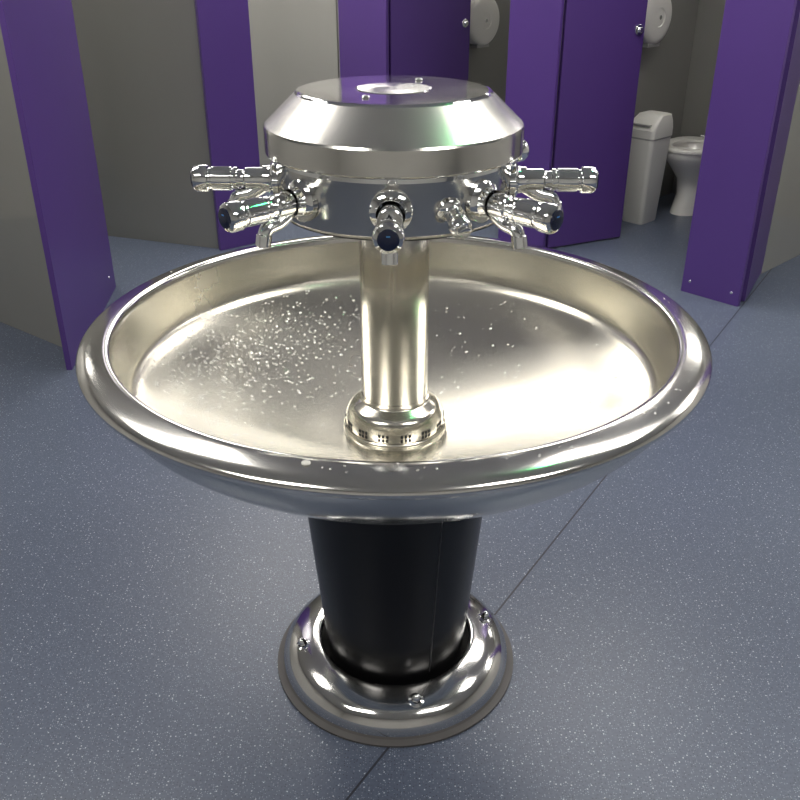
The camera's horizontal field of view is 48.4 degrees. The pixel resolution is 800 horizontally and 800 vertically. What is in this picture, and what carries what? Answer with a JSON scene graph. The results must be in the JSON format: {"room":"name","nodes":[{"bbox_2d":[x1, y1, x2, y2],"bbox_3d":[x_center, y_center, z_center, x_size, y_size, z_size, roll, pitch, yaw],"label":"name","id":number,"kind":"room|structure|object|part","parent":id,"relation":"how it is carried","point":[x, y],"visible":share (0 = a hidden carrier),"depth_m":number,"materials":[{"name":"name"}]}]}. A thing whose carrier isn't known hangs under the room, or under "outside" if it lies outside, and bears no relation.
{"room":"public restroom","nodes":[
{"label":"public restroom","id":0,"kind":"room"},
{"bbox_2d":[337,0,339,73],"bbox_3d":[0.389,-3.701,7.662,8.200,2.600,0.100,0,28,0],"label":"wall","id":1,"kind":"structure","parent":0,"point":[337,0],"depth_m":7.86,"materials":[{"name":"beige paint"}]},
{"bbox_2d":[0,192,799,799],"bbox_3d":[0.389,-0.119,3.724,8.000,0.100,10.200,0,28,0],"label":"floor","id":2,"kind":"structure","parent":0,"point":[648,610],"depth_m":2.34,"materials":[{"name":"blue plastic"}]},
{"bbox_2d":[0,26,61,346],"bbox_3d":[-1.998,-1.353,3.710,1.532,2.100,0.022,19,33,32],"label":"wall","id":3,"kind":"structure","parent":2,"relation":"on","point":[26,299],"depth_m":3.69,"materials":[{"name":"grey paint"}]},
{"bbox_2d":[0,0,115,369],"bbox_3d":[-1.391,-1.275,3.562,0.025,2.100,0.970,-3,28,-5],"label":"pilaster","id":4,"kind":"structure","parent":2,"relation":"on","point":[40,40],"depth_m":3.60,"materials":[{"name":"purple laminate"}]},
{"bbox_2d":[71,0,218,248],"bbox_3d":[-1.791,-1.914,4.783,1.632,2.100,0.025,9,29,17],"label":"wall","id":5,"kind":"structure","parent":2,"relation":"on","point":[140,59],"depth_m":4.80,"materials":[{"name":"grey paint"}]},
{"bbox_2d":[195,0,261,250],"bbox_3d":[-0.898,-1.813,4.590,0.291,2.100,0.022,-21,34,-34],"label":"wall","id":6,"kind":"structure","parent":2,"relation":"on","point":[223,26],"depth_m":4.68,"materials":[{"name":"purple laminate"}]},
{"bbox_2d":[248,0,339,166],"bbox_3d":[-1.129,-2.525,5.952,1.641,2.100,0.025,13,30,24],"label":"wall","id":7,"kind":"structure","parent":2,"relation":"on","point":[295,43],"depth_m":5.82,"materials":[{"name":"grey paint"}]},
{"bbox_2d":[75,75,712,747],"bbox_3d":[-0.011,0.034,1.885,1.222,1.332,1.222,-11,30,-21],"label":"fountain","id":8,"kind":"object","parent":2,"relation":"on","point":[395,378],"visible":1,"depth_m":1.81,"materials":[{"name":"silver metal"}]},
{"bbox_2d":[190,161,278,201],"bbox_3d":[-0.305,-0.399,1.663,0.166,0.101,0.072,0,28,0],"label":"tap","id":9,"kind":"object","parent":8,"relation":"on","point":[254,181],"depth_m":1.64,"materials":[{"name":"silver metal"}]},
{"bbox_2d":[218,179,317,247],"bbox_3d":[-0.223,-0.303,1.478,0.166,0.101,0.072,-24,36,-38],"label":"tap","id":10,"kind":"object","parent":8,"relation":"on","point":[298,203],"depth_m":1.48,"materials":[{"name":"silver metal"}]},
{"bbox_2d":[369,189,412,265],"bbox_3d":[-0.015,-0.261,1.399,0.072,0.101,0.166,0,28,0],"label":"tap","id":11,"kind":"object","parent":8,"relation":"on","point":[390,210],"depth_m":1.41,"materials":[{"name":"silver metal"}]},
{"bbox_2d":[466,180,563,249],"bbox_3d":[0.194,-0.299,1.472,0.072,0.101,0.166,-24,36,-38],"label":"tap","id":12,"kind":"object","parent":8,"relation":"on","point":[486,205],"depth_m":1.47,"materials":[{"name":"silver metal"}]},
{"bbox_2d":[516,140,528,161],"bbox_3d":[0.201,-0.493,1.841,0.166,0.101,0.072,-24,36,-38],"label":"tap","id":13,"kind":"object","parent":8,"relation":"on","point":[525,153],"depth_m":1.86,"materials":[{"name":"silver metal"}]},
{"bbox_2d":[508,160,598,206],"bbox_3d":[0.283,-0.396,1.656,0.166,0.101,0.072,0,28,0],"label":"tap","id":14,"kind":"object","parent":8,"relation":"on","point":[535,183],"depth_m":1.63,"materials":[{"name":"silver metal"}]},
{"bbox_2d":[388,0,510,102],"bbox_3d":[0.378,-2.530,5.962,1.600,2.100,0.022,-24,36,-38],"label":"wall","id":15,"kind":"structure","parent":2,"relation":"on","point":[487,65],"depth_m":6.29,"materials":[{"name":"grey paint"}]},
{"bbox_2d":[338,0,796,306],"bbox_3d":[0.618,-1.858,4.677,0.027,2.100,2.878,-24,36,-38],"label":"pilasters","id":16,"kind":"structure","parent":2,"relation":"on","point":[755,35],"depth_m":4.18,"materials":[{"name":"purple laminate"}]},
{"bbox_2d":[389,0,470,80],"bbox_3d":[0.192,-2.315,5.540,0.660,2.090,0.074,-21,34,-35],"label":"door","id":17,"kind":"structure","parent":16,"relation":"in","point":[431,38],"depth_m":5.55,"materials":[{"name":"purple laminate"}]},
{"bbox_2d":[546,0,647,247],"bbox_3d":[1.052,-1.833,4.619,0.502,2.090,0.074,-12,30,-22],"label":"door","id":18,"kind":"structure","parent":16,"relation":"in","point":[602,40],"depth_m":4.74,"materials":[{"name":"purple laminate"}]},
{"bbox_2d":[546,0,698,234],"bbox_3d":[1.278,-2.095,5.130,1.600,2.100,0.022,-24,36,-38],"label":"partition","id":19,"kind":"object","parent":2,"relation":"on","point":[664,68],"visible":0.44,"depth_m":5.54,"materials":[{"name":"grey laminate"}]},
{"bbox_2d":[642,0,671,47],"bbox_3d":[1.452,-2.209,5.143,0.301,0.311,0.127,-24,36,-38],"label":"dispenser","id":20,"kind":"object","parent":19,"relation":"attached to","point":[659,12],"depth_m":5.11,"materials":[{"name":"white plastic"}]},
{"bbox_2d":[622,110,672,224],"bbox_3d":[1.481,-1.401,5.377,0.224,0.640,0.192,-24,36,-38],"label":"bin","id":21,"kind":"object","parent":2,"relation":"on","point":[652,131],"visible":0.82,"depth_m":5.29,"materials":[{"name":"white plastic"}]},
{"bbox_3d":[1.481,-1.629,5.258,0.224,0.125,0.192,-24,36,-38],"label":"lid","id":22,"kind":"part","parent":21,"relation":"part of","materials":[{"name":"white plastic"}]},
{"bbox_2d":[666,135,704,215],"bbox_3d":[1.846,-1.409,5.611,0.550,0.437,0.384,-24,36,-38],"label":"toilet","id":23,"kind":"object","parent":2,"relation":"on","point":[684,155],"depth_m":5.54,"materials":[{"name":"white ceramic"}]},
{"bbox_2d":[672,0,725,193],"bbox_3d":[2.212,-2.189,5.310,0.022,2.100,3.700,-24,36,-38],"label":"wall","id":24,"kind":"structure","parent":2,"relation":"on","point":[710,13],"depth_m":5.67,"materials":[{"name":"grey paint"}]},
{"bbox_2d":[741,0,799,300],"bbox_3d":[1.921,-1.633,4.235,0.074,2.090,1.144,14,31,25],"label":"door","id":25,"kind":"structure","parent":2,"relation":"on","point":[791,75],"depth_m":4.10,"materials":[{"name":"purple laminate"}]},
{"bbox_2d":[761,80,799,273],"bbox_3d":[2.108,-1.694,4.363,1.600,2.100,0.024,-24,36,-38],"label":"wall","id":26,"kind":"structure","parent":2,"relation":"on","point":[783,244],"depth_m":4.58,"materials":[{"name":"grey paint"}]},
{"bbox_2d":[469,0,498,47],"bbox_3d":[0.538,-2.558,6.004,0.321,0.330,0.127,-24,36,-38],"label":"dispenser","id":27,"kind":"object","parent":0,"point":[484,15],"depth_m":5.96,"materials":[{"name":"white plastic"}]}
]}

